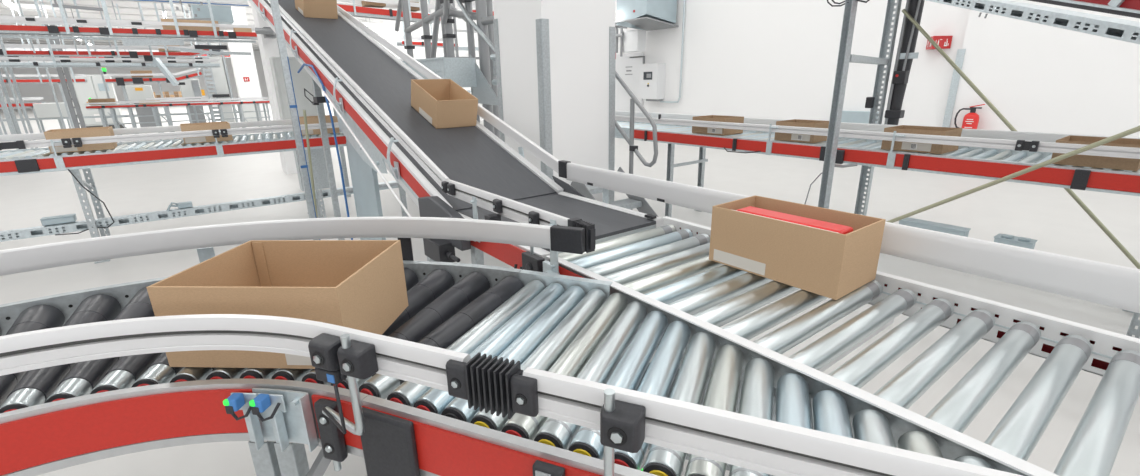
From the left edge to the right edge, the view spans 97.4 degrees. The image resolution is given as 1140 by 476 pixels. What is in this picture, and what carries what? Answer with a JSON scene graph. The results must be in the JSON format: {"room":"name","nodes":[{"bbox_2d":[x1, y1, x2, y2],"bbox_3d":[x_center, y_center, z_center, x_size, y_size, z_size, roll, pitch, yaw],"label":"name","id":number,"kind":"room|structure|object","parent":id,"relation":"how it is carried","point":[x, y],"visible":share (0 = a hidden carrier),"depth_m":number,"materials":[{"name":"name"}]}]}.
{"room":"distribution center","nodes":[
{"label":"distribution center","id":0,"kind":"room"},
{"bbox_2d":[0,48,268,109],"bbox_3d":[-44.844,-14.898,46.478,52.000,5.200,0.300,-14,22,-35],"label":"wall","id":1,"kind":"structure","parent":0,"point":[44,90],"depth_m":47.84,"materials":[{"name":"white paint"}]},
{"bbox_2d":[0,0,419,50],"bbox_3d":[-24.862,-9.850,20.573,52.000,0.180,94.000,-14,22,-35],"label":"ceiling","id":2,"kind":"structure","parent":0,"point":[130,11],"depth_m":25.34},
{"bbox_2d":[2,0,18,9],"bbox_3d":[-21.096,-9.020,18.833,0.120,0.654,1.800,-14,22,-35],"label":"lamp","id":3,"kind":"object","parent":2,"relation":"hanging from","point":[6,2],"visible":0.65,"depth_m":18.51,"materials":[{"name":"white"}]},
{"bbox_2d":[17,0,35,52],"bbox_3d":[-10.611,-5.038,9.471,0.025,2.900,0.025,-14,22,-35],"label":"hanging rod","id":4,"kind":"object","parent":2,"relation":"hanging from","point":[17,0],"visible":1,"depth_m":9.74,"materials":[{"name":"metal"}]},
{"bbox_2d":[0,0,55,67],"bbox_3d":[-22.557,-7.539,17.826,5.600,2.820,0.865,-14,22,-35],"label":"conveyor","id":5,"kind":"object","parent":2,"relation":"hanging from","point":[8,0],"visible":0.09,"depth_m":19.00,"materials":[{"name":"metal"}]},
{"bbox_2d":[61,0,78,56],"bbox_3d":[-11.750,-5.712,11.512,0.025,2.900,0.025,-14,22,-35],"label":"hanging rod","id":6,"kind":"object","parent":2,"relation":"hanging from","point":[61,0],"visible":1,"depth_m":11.79,"materials":[{"name":"metal"}]},
{"bbox_2d":[52,0,106,10],"bbox_3d":[-8.730,-5.178,8.563,0.702,2.355,0.060,-14,22,-35],"label":"bracket","id":7,"kind":"object","parent":2,"relation":"hanging from","point":[55,1],"visible":0.95,"depth_m":8.87,"materials":[{"name":"grey metal"}]},
{"bbox_2d":[70,9,103,57],"bbox_3d":[-22.681,-9.426,23.096,1.500,2.335,0.100,-14,22,-35],"label":"conveyor","id":8,"kind":"object","parent":2,"relation":"hanging from","point":[71,9],"visible":0.02,"depth_m":23.23,"materials":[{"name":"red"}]},
{"bbox_2d":[0,0,190,57],"bbox_3d":[-12.943,-5.796,11.932,5.821,2.950,0.705,-14,22,-35],"label":"conveyor","id":9,"kind":"object","parent":2,"relation":"hanging from","point":[132,54],"visible":0.84,"depth_m":12.68,"materials":[{"name":"metal"}]},
{"bbox_2d":[158,45,180,51],"bbox_3d":[-10.998,-5.212,13.740,0.480,0.180,0.350,-14,22,-35],"label":"cardboard tray","id":10,"kind":"object","parent":9,"relation":"on","point":[160,50],"visible":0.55,"depth_m":13.68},
{"bbox_2d":[97,0,110,46],"bbox_3d":[-8.708,-4.988,9.032,0.025,2.900,0.025,-14,22,-35],"label":"hanging rod","id":11,"kind":"object","parent":2,"relation":"hanging from","point":[97,0],"visible":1,"depth_m":9.29,"materials":[{"name":"metal"}]},
{"bbox_2d":[0,0,219,85],"bbox_3d":[-11.400,-5.072,10.638,6.100,3.609,1.279,-14,22,-35],"label":"conveyor","id":12,"kind":"object","parent":2,"relation":"hanging from","point":[157,62],"visible":1,"depth_m":11.53,"materials":[{"name":"metal"}]},
{"bbox_2d":[7,56,20,61],"bbox_3d":[-11.931,-3.842,10.747,0.160,0.120,0.100,-14,22,-35],"label":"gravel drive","id":13,"kind":"object","parent":12,"relation":"on","point":[10,60],"visible":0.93,"depth_m":10.72,"materials":[{"name":"black plastic"}]},
{"bbox_2d":[0,0,230,57],"bbox_3d":[-22.142,-9.150,22.010,12.700,2.278,0.665,-14,22,-35],"label":"conveyor","id":14,"kind":"object","parent":2,"relation":"hanging from","point":[9,49],"visible":0.18,"depth_m":22.56,"materials":[{"name":"metal"}]},
{"bbox_2d":[0,0,257,55],"bbox_3d":[-8.105,-4.622,8.167,4.920,3.100,0.845,-14,22,-35],"label":"conveyor","id":15,"kind":"object","parent":2,"relation":"hanging from","point":[157,35],"visible":0.89,"depth_m":8.73,"materials":[{"name":"metal"}]},
{"bbox_2d":[161,19,219,30],"bbox_3d":[-7.065,-3.948,9.334,0.850,0.185,0.350,-14,22,-35],"label":"cardboard tray","id":16,"kind":"object","parent":15,"relation":"on","point":[165,27],"visible":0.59,"depth_m":9.19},
{"bbox_2d":[233,28,251,31],"bbox_3d":[-6.540,-4.138,9.997,0.280,0.100,0.350,-14,22,-35],"label":"cardboard tray","id":17,"kind":"object","parent":15,"relation":"on","point":[235,29],"visible":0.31,"depth_m":9.87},
{"bbox_2d":[104,0,248,6],"bbox_3d":[-8.437,-5.737,9.924,3.152,2.019,0.630,-14,22,-35],"label":"cover","id":18,"kind":"object","parent":2,"relation":"hanging from","point":[233,3],"visible":1,"depth_m":10.56,"materials":[{"name":"white"}]},
{"bbox_2d":[176,4,201,81],"bbox_3d":[-13.973,-7.391,17.884,0.782,3.447,0.665,-14,22,-35],"label":"conveyor","id":19,"kind":"object","parent":2,"relation":"hanging from","point":[198,73],"visible":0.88,"depth_m":18.10,"materials":[{"name":"metal"}]},
{"bbox_2d":[175,0,210,19],"bbox_3d":[-7.762,-5.554,9.880,0.802,2.365,0.060,-14,22,-35],"label":"rack","id":20,"kind":"object","parent":2,"relation":"hanging from","point":[180,2],"visible":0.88,"depth_m":10.22,"materials":[{"name":"grey metal"}]},
{"bbox_2d":[189,39,211,56],"bbox_3d":[-10.445,-6.467,13.749,0.528,2.852,0.665,-14,22,-35],"label":"conveyor","id":21,"kind":"object","parent":2,"relation":"hanging from","point":[190,47],"visible":0.37,"depth_m":13.89,"materials":[{"name":"metal"}]},
{"bbox_2d":[191,5,233,23],"bbox_3d":[-8.276,-6.059,11.289,0.750,2.230,0.500,-14,22,-35],"label":"box","id":22,"kind":"object","parent":2,"relation":"hanging from","point":[222,14],"visible":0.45,"depth_m":11.42,"materials":[{"name":"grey metal"}]},
{"bbox_2d":[362,22,385,26],"bbox_3d":[-9.929,-10.801,24.311,1.800,0.954,0.120,-14,22,-35],"label":"lamp","id":23,"kind":"object","parent":2,"relation":"hanging from","point":[365,23],"visible":0.52,"depth_m":24.64,"materials":[{"name":"white"}]},
{"bbox_2d":[337,0,439,23],"bbox_3d":[-4.961,-6.670,12.805,3.058,2.096,0.665,-14,22,-35],"label":"conveyor","id":24,"kind":"object","parent":2,"relation":"hanging from","point":[356,11],"visible":0.59,"depth_m":12.89,"materials":[{"name":"metal"}]},
{"bbox_2d":[362,1,385,7],"bbox_3d":[-5.076,-6.101,12.941,0.500,0.220,0.350,-14,22,-35],"label":"cardboard tray","id":25,"kind":"object","parent":24,"relation":"on","point":[364,3],"visible":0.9,"depth_m":12.86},
{"bbox_2d":[410,2,419,11],"bbox_3d":[-4.340,-6.234,13.487,0.450,0.200,0.350,-14,22,-35],"label":"cardboard tray","id":26,"kind":"object","parent":24,"relation":"on","point":[413,9],"visible":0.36,"depth_m":13.46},
{"bbox_2d":[396,0,454,47],"bbox_3d":[-5.641,-8.662,19.548,2.303,2.327,0.665,-14,22,-35],"label":"conveyor","id":27,"kind":"object","parent":2,"relation":"hanging from","point":[403,43],"visible":0.53,"depth_m":19.40,"materials":[{"name":"metal"}]},
{"bbox_2d":[457,1,493,18],"bbox_3d":[-2.349,-6.969,13.485,1.300,2.030,0.665,-14,22,-35],"label":"conveyor","id":28,"kind":"object","parent":2,"relation":"hanging from","point":[473,2],"visible":0.07,"depth_m":13.56,"materials":[{"name":"metal"}]},
{"bbox_2d":[0,103,1139,475],"bbox_3d":[-24.767,-4.834,22.154,52.000,0.100,94.000,-14,22,-35],"label":"floor","id":29,"kind":"structure","parent":0,"point":[1048,215],"depth_m":5.79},
{"bbox_2d":[0,87,18,149],"bbox_3d":[-15.000,-3.909,13.141,0.090,3.200,0.090,-14,22,-35],"label":"steel post","id":30,"kind":"object","parent":29,"relation":"on","point":[2,99],"visible":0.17,"depth_m":13.31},
{"bbox_2d":[0,71,26,148],"bbox_3d":[-13.046,-3.446,11.554,0.050,3.200,0.050,-14,22,-35],"label":"steel post","id":31,"kind":"object","parent":29,"relation":"on","point":[1,77],"visible":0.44,"depth_m":11.64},
{"bbox_2d":[0,56,33,148],"bbox_3d":[-14.801,-3.958,13.285,0.050,3.200,0.050,-14,22,-35],"label":"steel post","id":32,"kind":"object","parent":29,"relation":"on","point":[5,68],"visible":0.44,"depth_m":13.36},
{"bbox_2d":[0,34,37,147],"bbox_3d":[-12.887,-3.485,11.669,0.050,3.200,0.050,-14,22,-35],"label":"steel post","id":33,"kind":"object","parent":29,"relation":"on","point":[1,40],"visible":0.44,"depth_m":11.66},
{"bbox_2d":[0,97,44,133],"bbox_3d":[-20.529,-4.020,16.963,4.050,1.315,0.650,-14,22,-35],"label":"conveyor","id":34,"kind":"object","parent":29,"relation":"on","point":[27,104],"visible":0.41,"depth_m":17.73,"materials":[{"name":"metal"}]},
{"bbox_2d":[0,0,87,134],"bbox_3d":[-18.432,-5.640,15.511,4.750,5.200,0.665,-14,22,-35],"label":"conveyor","id":35,"kind":"object","parent":29,"relation":"on","point":[19,81],"visible":0.51,"depth_m":16.33,"materials":[{"name":"metal"}]},
{"bbox_2d":[35,35,65,128],"bbox_3d":[-15.961,-4.617,15.446,0.050,3.200,0.050,-14,22,-35],"label":"steel post","id":36,"kind":"object","parent":29,"relation":"on","point":[37,40],"visible":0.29,"depth_m":15.47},
{"bbox_2d":[32,102,76,128],"bbox_3d":[-18.503,-4.312,18.109,1.000,1.110,0.500,-14,22,-35],"label":"control box","id":37,"kind":"object","parent":29,"relation":"on","point":[42,110],"visible":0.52,"depth_m":17.77,"materials":[{"name":"white paint"}]},
{"bbox_2d":[44,24,85,127],"bbox_3d":[-13.794,-4.131,13.773,0.230,3.200,0.120,-14,22,-35],"label":"column","id":38,"kind":"structure","parent":29,"relation":"on","point":[66,73],"depth_m":13.77,"materials":[{"name":"grey metal"}]},
{"bbox_2d":[71,75,124,128],"bbox_3d":[-19.014,-5.481,20.208,1.150,2.095,0.650,-14,22,-35],"label":"tall cabinet","id":39,"kind":"object","parent":29,"relation":"on","point":[94,88],"visible":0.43,"depth_m":19.89,"materials":[{"name":"metal"}]},
{"bbox_2d":[98,83,109,90],"bbox_3d":[-18.595,-6.014,19.969,0.300,0.280,0.020,-14,22,-35],"label":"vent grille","id":40,"kind":"object","parent":39,"relation":"attached to","point":[101,87],"depth_m":19.95,"materials":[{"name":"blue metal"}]},
{"bbox_2d":[90,36,111,104],"bbox_3d":[-13.978,-4.540,15.080,0.050,3.200,0.050,-14,22,-35],"label":"steel post","id":41,"kind":"object","parent":29,"relation":"on","point":[93,43],"visible":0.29,"depth_m":14.98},
{"bbox_2d":[3,111,236,128],"bbox_3d":[-17.723,-4.240,18.621,10.901,0.635,0.060,-14,22,-35],"label":"conveyor","id":42,"kind":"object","parent":29,"relation":"on","point":[67,118],"depth_m":18.24,"materials":[{"name":"metal"}]},
{"bbox_2d":[125,85,155,126],"bbox_3d":[-16.212,-4.939,19.077,0.750,1.680,0.620,-14,22,-35],"label":"machine housing","id":43,"kind":"object","parent":29,"relation":"on","point":[134,92],"visible":0.59,"depth_m":18.82,"materials":[{"name":"white paint"}]},
{"bbox_2d":[104,73,176,125],"bbox_3d":[-14.971,-4.782,17.805,1.951,2.060,0.765,-14,22,-35],"label":"conveyor","id":44,"kind":"object","parent":29,"relation":"on","point":[121,82],"visible":0.73,"depth_m":17.28,"materials":[{"name":"metal"}]},
{"bbox_2d":[130,70,152,76],"bbox_3d":[-15.015,-5.753,17.561,0.580,0.220,0.350,-14,22,-35],"label":"cardboard tray","id":45,"kind":"object","parent":44,"relation":"on","point":[141,71],"visible":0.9,"depth_m":17.43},
{"bbox_2d":[0,119,346,263],"bbox_3d":[-4.468,-0.451,4.925,5.164,1.162,0.797,-14,22,-35],"label":"conveyor","id":46,"kind":"object","parent":29,"relation":"on","point":[23,160],"visible":0.78,"depth_m":4.82,"materials":[{"name":"silver metal"}]},
{"bbox_2d":[44,126,117,152],"bbox_3d":[-4.541,-0.921,4.668,0.430,0.185,0.361,-14,22,-35],"label":"cardboard tray","id":47,"kind":"object","parent":46,"relation":"on","point":[92,131],"visible":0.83,"depth_m":4.56,"materials":[{"name":"cardboard"}]},
{"bbox_2d":[180,121,232,143],"bbox_3d":[-3.786,-1.103,5.215,0.410,0.175,0.361,-14,22,-35],"label":"cardboard tray","id":48,"kind":"object","parent":46,"relation":"on","point":[208,125],"visible":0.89,"depth_m":5.09,"materials":[{"name":"cardboard"}]},
{"bbox_2d":[299,115,339,134],"bbox_3d":[-2.948,-1.314,5.820,0.400,0.185,0.361,-14,22,-35],"label":"cardboard tray","id":49,"kind":"object","parent":46,"relation":"on","point":[310,119],"visible":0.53,"depth_m":5.68,"materials":[{"name":"cardboard"}]},
{"bbox_2d":[146,96,207,132],"bbox_3d":[-12.954,-4.045,16.705,1.600,1.242,0.625,-14,22,-35],"label":"conveyor","id":50,"kind":"object","parent":29,"relation":"on","point":[194,107],"visible":0.48,"depth_m":16.42,"materials":[{"name":"metal"}]},
{"bbox_2d":[85,97,272,142],"bbox_3d":[-12.128,-3.805,15.974,4.620,1.195,0.850,-14,22,-35],"label":"conveyor","id":51,"kind":"object","parent":29,"relation":"on","point":[255,101],"visible":0.78,"depth_m":15.59,"materials":[{"name":"metal"}]},
{"bbox_2d":[88,98,115,104],"bbox_3d":[-13.652,-3.982,14.620,0.570,0.160,0.350,-14,22,-35],"label":"cardboard tray","id":52,"kind":"object","parent":51,"relation":"on","point":[108,99],"visible":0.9,"depth_m":14.47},
{"bbox_2d":[179,79,205,122],"bbox_3d":[-14.636,-5.243,19.579,0.720,1.860,0.630,-14,22,-35],"label":"machine housing","id":53,"kind":"object","parent":29,"relation":"on","point":[191,88],"visible":0.47,"depth_m":19.25,"materials":[{"name":"white paint"}]},
{"bbox_2d":[0,181,398,241],"bbox_3d":[-4.177,-0.082,5.051,6.000,0.372,0.172,-14,22,-35],"label":"beam","id":54,"kind":"structure","parent":29,"relation":"on","point":[30,232],"depth_m":5.00,"materials":[{"name":"metal"}]},
{"bbox_2d":[40,213,76,225],"bbox_3d":[-4.730,-0.172,4.637,0.230,0.061,0.120,-14,22,-35],"label":"junction box","id":55,"kind":"object","parent":54,"relation":"on","point":[67,218],"visible":1,"depth_m":4.60,"materials":[{"name":"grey metal"}]},
{"bbox_2d":[166,201,192,210],"bbox_3d":[-4.012,-0.333,5.139,0.219,0.083,0.105,-14,22,-35],"label":"plug","id":56,"kind":"object","parent":54,"relation":"on","point":[188,203],"visible":1,"depth_m":5.13,"materials":[{"name":"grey metal"}]},
{"bbox_2d":[196,42,237,128],"bbox_3d":[-12.419,-5.292,17.706,0.730,3.000,0.550,-14,22,-35],"label":"lift","id":57,"kind":"object","parent":29,"relation":"on","point":[218,77],"visible":0.53,"depth_m":17.57,"materials":[{"name":"metal"}]},
{"bbox_2d":[225,7,265,120],"bbox_3d":[-13.288,-7.257,20.333,0.750,5.200,0.750,-14,22,-35],"label":"pillar","id":58,"kind":"structure","parent":29,"relation":"on","point":[243,65],"depth_m":20.14,"materials":[{"name":"white paint"}]},
{"bbox_2d":[241,104,261,121],"bbox_3d":[-12.988,-5.045,20.448,0.620,0.900,0.300,-14,22,-35],"label":"control box","id":59,"kind":"object","parent":29,"relation":"on","point":[245,107],"visible":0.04,"depth_m":20.26,"materials":[{"name":"white paint"}]},
{"bbox_2d":[251,4,296,173],"bbox_3d":[-5.102,-3.709,8.582,0.649,5.200,0.846,-14,22,-35],"label":"pillar","id":60,"kind":"structure","parent":29,"relation":"on","point":[267,40],"depth_m":8.71,"materials":[{"name":"white paint"}]},
{"bbox_2d":[0,217,584,475],"bbox_3d":[-1.082,0.620,1.438,2.401,1.092,1.151,-5,18,-11],"label":"conveyor","id":61,"kind":"object","parent":29,"relation":"on","point":[86,375],"visible":0.83,"depth_m":1.16,"materials":[{"name":"silver metal"}]},
{"bbox_2d":[146,240,408,368],"bbox_3d":[-0.736,0.160,1.344,0.461,0.210,0.356,0,18,3],"label":"carton","id":62,"kind":"object","parent":61,"relation":"on","point":[354,284],"visible":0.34,"depth_m":1.28,"materials":[{"name":"cardboard"}]},
{"bbox_2d":[270,0,319,239],"bbox_3d":[-2.083,-1.225,3.680,0.120,3.300,0.120,-14,22,-35],"label":"steel post","id":63,"kind":"object","parent":29,"relation":"on","point":[274,4],"visible":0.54,"depth_m":3.74,"materials":[{"name":"grey metal"}]},
{"bbox_2d":[269,57,329,190],"bbox_3d":[-4.012,-1.704,7.577,0.580,1.940,0.266,-14,22,-35],"label":"tall cabinet","id":64,"kind":"object","parent":29,"relation":"on","point":[301,80],"visible":0.34,"depth_m":7.33,"materials":[{"name":"metal"}]},
{"bbox_2d":[303,110,317,217],"bbox_3d":[-2.278,-0.449,4.440,0.114,1.332,0.022,3,18,12],"label":"diagonal rod","id":65,"kind":"object","parent":29,"relation":"on","point":[304,111],"visible":0.65,"depth_m":4.36,"materials":[{"name":"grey metal"}]},
{"bbox_2d":[248,0,584,261],"bbox_3d":[-2.480,-1.765,5.159,0.961,3.455,7.572,-14,22,-35],"label":"conveyor","id":66,"kind":"object","parent":29,"relation":"on","point":[367,87],"visible":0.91,"depth_m":3.54,"materials":[{"name":"grey"}]},
{"bbox_2d":[295,0,337,18],"bbox_3d":[-2.878,-2.655,5.665,0.341,0.346,0.487,-14,22,-35],"label":"carton","id":67,"kind":"object","parent":66,"relation":"on","point":[327,9],"visible":1,"depth_m":5.54,"materials":[{"name":"cardboard"}]},
{"bbox_2d":[411,79,477,128],"bbox_3d":[-0.928,-0.993,3.676,0.311,0.334,0.500,-14,22,-35],"label":"carton","id":68,"kind":"object","parent":66,"relation":"on","point":[443,103],"visible":1,"depth_m":3.59,"materials":[{"name":"cardboard"}]},
{"bbox_2d":[395,0,499,137],"bbox_3d":[-1.530,-2.541,7.321,0.919,3.600,3.790,-14,22,-35],"label":"support frame","id":69,"kind":"object","parent":29,"relation":"on","point":[444,9],"visible":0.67,"depth_m":6.91,"materials":[{"name":"grey"}]},
{"bbox_2d":[402,54,497,104],"bbox_3d":[-1.572,-1.396,6.554,0.442,1.880,2.025,-14,22,-35],"label":"box","id":70,"kind":"object","parent":29,"relation":"on","point":[465,72],"visible":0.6,"depth_m":6.03,"materials":[{"name":"metal"}]},
{"bbox_2d":[452,0,478,92],"bbox_3d":[-1.125,-3.788,11.921,3.600,3.200,0.605,-14,22,-35],"label":"rack","id":71,"kind":"object","parent":29,"relation":"on","point":[455,30],"visible":0.02,"depth_m":10.68,"materials":[{"name":"grey metal"}]},
{"bbox_2d":[453,29,476,32],"bbox_3d":[-1.281,-4.823,11.785,3.600,0.070,0.060,-14,22,-35],"label":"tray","id":72,"kind":"object","parent":71,"relation":"on","point":[458,30],"depth_m":10.97,"materials":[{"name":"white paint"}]},
{"bbox_2d":[454,47,478,50],"bbox_3d":[-1.214,-4.447,11.820,3.600,0.090,0.060,-14,22,-35],"label":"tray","id":73,"kind":"object","parent":71,"relation":"on","point":[459,48],"depth_m":11.00,"materials":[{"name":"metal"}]},
{"bbox_2d":[490,54,498,108],"bbox_3d":[-0.671,-1.238,6.023,0.109,1.864,0.750,-14,22,-35],"label":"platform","id":74,"kind":"object","parent":29,"relation":"on","point":[492,56],"visible":0.12,"depth_m":6.03,"materials":[{"name":"metal"}]},
{"bbox_2d":[441,179,662,273],"bbox_3d":[0.001,0.278,2.467,0.818,1.087,1.158,-14,22,-35],"label":"conveyor","id":75,"kind":"object","parent":29,"relation":"on","point":[601,221],"visible":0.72,"depth_m":2.27,"materials":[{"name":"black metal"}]},
{"bbox_2d":[493,0,614,201],"bbox_3d":[-0.163,-2.551,4.609,0.840,5.200,0.800,-14,22,-35],"label":"column","id":76,"kind":"structure","parent":29,"relation":"on","point":[578,29],"depth_m":4.63,"materials":[{"name":"white paint"}]},
{"bbox_2d":[493,19,504,141],"bbox_3d":[-0.665,-1.090,5.129,0.081,2.120,0.081,-14,22,-35],"label":"guard","id":77,"kind":"object","parent":76,"relation":"attached to","point":[495,21],"visible":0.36,"depth_m":4.93,"materials":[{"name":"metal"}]},
{"bbox_2d":[536,18,552,179],"bbox_3d":[-0.219,-0.889,4.580,0.081,2.050,0.081,-14,22,-35],"label":"guard","id":78,"kind":"object","parent":76,"relation":"attached to","point":[542,25],"visible":0.64,"depth_m":4.42,"materials":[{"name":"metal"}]},
{"bbox_2d":[609,27,615,201],"bbox_3d":[0.397,-1.027,5.030,0.081,2.020,0.081,-14,22,-35],"label":"guard","id":79,"kind":"object","parent":76,"relation":"attached to","point":[612,30],"visible":0.64,"depth_m":4.89,"materials":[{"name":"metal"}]},
{"bbox_2d":[571,70,657,216],"bbox_3d":[0.459,-0.756,4.650,0.680,1.730,1.118,-14,22,-35],"label":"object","id":80,"kind":"structure","parent":29,"relation":"on","point":[632,202],"depth_m":4.80,"materials":[{"name":"grey"}]},
{"bbox_2d":[360,270,1021,475],"bbox_3d":[0.380,0.653,1.227,1.652,1.098,0.892,6,19,21],"label":"conveyor","id":81,"kind":"object","parent":29,"relation":"on","point":[563,362],"visible":1,"depth_m":1.00,"materials":[{"name":"silver metal"}]},
{"bbox_2d":[546,162,1139,475],"bbox_3d":[0.562,0.459,1.867,0.844,1.078,2.850,-14,22,-35],"label":"conveyor","id":82,"kind":"object","parent":29,"relation":"on","point":[668,269],"visible":0.63,"depth_m":1.35,"materials":[{"name":"silver metal"}]},
{"bbox_2d":[709,195,885,299],"bbox_3d":[0.764,0.011,1.735,0.266,0.205,0.470,-14,22,-35],"label":"carton","id":83,"kind":"object","parent":82,"relation":"on","point":[833,265],"visible":1,"depth_m":1.63,"materials":[{"name":"cardboard"}]},
{"bbox_2d":[736,206,852,233],"bbox_3d":[0.750,0.009,1.724,0.090,0.165,0.380,-14,22,-35],"label":"packaged item","id":84,"kind":"object","parent":83,"relation":"in","point":[842,229],"visible":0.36,"depth_m":1.67,"materials":[{"name":"red"}]},
{"bbox_2d":[804,0,901,215],"bbox_3d":[2.391,-0.930,4.271,0.343,2.220,1.467,13,22,38],"label":"frame","id":85,"kind":"object","parent":29,"relation":"on","point":[845,56],"visible":0.7,"depth_m":3.89,"materials":[{"name":"metal"}]},
{"bbox_2d":[865,0,924,124],"bbox_3d":[2.935,-1.485,4.535,0.188,1.302,0.340,-14,22,-35],"label":"cable bundle","id":86,"kind":"object","parent":85,"relation":"attached to","point":[905,55],"visible":0.94,"depth_m":4.44,"materials":[{"name":"black plastic"}]},
{"bbox_2d":[886,126,1139,222],"bbox_3d":[2.637,-0.356,3.054,0.025,1.464,2.125,-14,22,-35],"label":"rod","id":87,"kind":"object","parent":85,"relation":"attached to","point":[1135,129],"visible":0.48,"depth_m":2.96,"materials":[{"name":"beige metal"}]},
{"bbox_2d":[902,9,1139,268],"bbox_3d":[3.514,-0.796,3.918,0.027,2.045,1.983,-14,22,-35],"label":"rod","id":88,"kind":"object","parent":85,"relation":"attached to","point":[1073,195],"visible":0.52,"depth_m":3.98,"materials":[{"name":"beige metal"}]},
{"bbox_2d":[926,0,1139,43],"bbox_3d":[2.063,-1.410,2.889,0.105,1.313,4.852,-1,17,-1],"label":"tray","id":89,"kind":"object","parent":85,"relation":"on","point":[1104,26],"visible":1,"depth_m":2.12,"materials":[{"name":"metal"}]},
{"bbox_2d":[1028,0,1139,17],"bbox_3d":[2.984,-1.677,3.200,0.427,1.529,5.088,-1,17,-1],"label":"conveyor","id":90,"kind":"object","parent":85,"relation":"on","point":[1129,8],"visible":1,"depth_m":2.62,"materials":[{"name":"red"}]},
{"bbox_2d":[615,111,1139,338],"bbox_3d":[2.295,-0.477,4.577,0.830,1.175,6.800,-14,22,-35],"label":"conveyor","id":91,"kind":"object","parent":29,"relation":"on","point":[982,154],"visible":0.73,"depth_m":3.73,"materials":[{"name":"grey metal"}]},
{"bbox_2d":[692,115,743,134],"bbox_3d":[1.532,-1.176,5.204,0.322,0.165,0.400,-14,22,-35],"label":"cardboard tray","id":92,"kind":"object","parent":91,"relation":"on","point":[717,118],"visible":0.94,"depth_m":5.10,"materials":[{"name":"cardboard"}]},
{"bbox_2d":[774,119,828,142],"bbox_3d":[2.097,-0.964,4.496,0.322,0.165,0.360,-14,22,-35],"label":"cardboard tray","id":93,"kind":"object","parent":91,"relation":"on","point":[805,138],"visible":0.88,"depth_m":4.39,"materials":[{"name":"cardboard"}]},
{"bbox_2d":[881,125,961,153],"bbox_3d":[2.663,-0.753,3.802,0.342,0.160,0.400,-14,22,-35],"label":"cardboard tray","id":94,"kind":"object","parent":91,"relation":"on","point":[927,130],"visible":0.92,"depth_m":3.71,"materials":[{"name":"cardboard"}]},
{"bbox_2d":[1051,135,1139,170],"bbox_3d":[3.266,-0.530,3.082,0.380,0.145,0.370,-14,22,-35],"label":"cardboard tray","id":95,"kind":"object","parent":91,"relation":"on","point":[1130,164],"visible":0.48,"depth_m":3.00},
{"bbox_3d":[2.977,0.198,3.747,0.093,0.362,4.400,-14,22,-35],"label":"beam","id":96,"kind":"structure","parent":29,"relation":"on","visible":0},
{"bbox_2d":[899,217,970,236],"bbox_3d":[2.763,-0.063,3.820,0.125,0.099,0.440,-14,22,-35],"label":"junction box","id":97,"kind":"object","parent":96,"relation":"on","point":[940,227],"visible":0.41,"depth_m":3.77,"materials":[{"name":"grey metal"}]},
{"bbox_2d":[994,233,1037,248],"bbox_3d":[3.057,0.042,3.448,0.125,0.113,0.210,-14,22,-35],"label":"junction box","id":98,"kind":"object","parent":96,"relation":"on","point":[1013,240],"visible":0.72,"depth_m":3.41,"materials":[{"name":"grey metal"}]},
{"bbox_2d":[322,0,969,126],"bbox_3d":[-4.700,-7.789,21.503,0.300,5.200,90.000,-14,22,-35],"label":"wall","id":99,"kind":"structure","parent":0,"point":[771,59],"depth_m":10.25,"materials":[{"name":"white paint"}]},
{"bbox_2d":[615,53,643,111],"bbox_3d":[1.525,-3.936,13.894,0.065,2.200,1.350,-14,22,-35],"label":"wall panel","id":100,"kind":"object","parent":99,"relation":"attached to","point":[628,69],"visible":0.5,"depth_m":13.63,"materials":[{"name":"white paint"}]},
{"bbox_2d":[615,0,678,30],"bbox_3d":[1.825,-5.537,11.945,1.095,0.986,1.100,-14,22,-35],"label":"ventilation duct","id":101,"kind":"object","parent":99,"relation":"attached to","point":[647,15],"visible":0.89,"depth_m":11.73,"materials":[{"name":"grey metal"}]},
{"bbox_2d":[615,10,645,56],"bbox_3d":[1.351,-5.236,12.955,0.810,1.150,1.526,-14,22,-35],"label":"junction box","id":102,"kind":"object","parent":101,"relation":"attached to","point":[631,41],"visible":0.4,"depth_m":12.52,"materials":[{"name":"white paint"}]},
{"bbox_2d":[640,63,665,100],"bbox_3d":[2.105,-3.987,12.857,0.315,0.910,0.620,-14,22,-35],"label":"control box","id":103,"kind":"object","parent":99,"relation":"attached to","point":[652,76],"visible":1,"depth_m":12.70,"materials":[{"name":"white paint"}]},
{"bbox_2d":[660,0,684,102],"bbox_3d":[2.497,-5.099,12.113,0.054,3.547,0.662,-14,22,-35],"label":"conduit","id":104,"kind":"object","parent":99,"relation":"attached to","point":[684,0],"visible":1,"depth_m":12.09,"materials":[{"name":"metal"}]},
{"bbox_2d":[841,111,878,123],"bbox_3d":[5.250,-2.179,9.260,0.160,0.320,0.740,-14,22,-35],"label":"box","id":105,"kind":"object","parent":99,"relation":"attached to","point":[847,116],"visible":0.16,"depth_m":9.14,"materials":[{"name":"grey metal"}]},
{"bbox_2d":[926,36,952,49],"bbox_3d":[5.835,-3.116,7.987,0.275,0.190,0.340,-14,22,-35],"label":"sign","id":106,"kind":"object","parent":99,"relation":"attached to","point":[944,42],"visible":0.79,"depth_m":7.93,"materials":[{"name":"red"}]},
{"bbox_2d":[942,49,965,126],"bbox_3d":[6.104,-2.078,8.053,0.020,1.800,0.100,-14,22,-35],"label":"strip","id":107,"kind":"object","parent":99,"relation":"attached to","point":[960,52],"visible":0.64,"depth_m":7.96,"materials":[{"name":"metal"}]},
{"bbox_2d":[954,104,984,128],"bbox_3d":[6.225,-1.752,7.826,0.308,0.672,0.268,2,18,10],"label":"fire extinguisher","id":108,"kind":"object","parent":99,"relation":"attached to","point":[970,120],"visible":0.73,"depth_m":7.72,"materials":[{"name":"red"}]},
{"bbox_2d":[950,0,1139,137],"bbox_3d":[9.161,-2.474,3.803,0.100,5.200,10.000,-14,22,-35],"label":"wall","id":109,"kind":"structure","parent":99,"relation":"attached to","point":[1041,78],"depth_m":7.09,"materials":[{"name":"white paint"}]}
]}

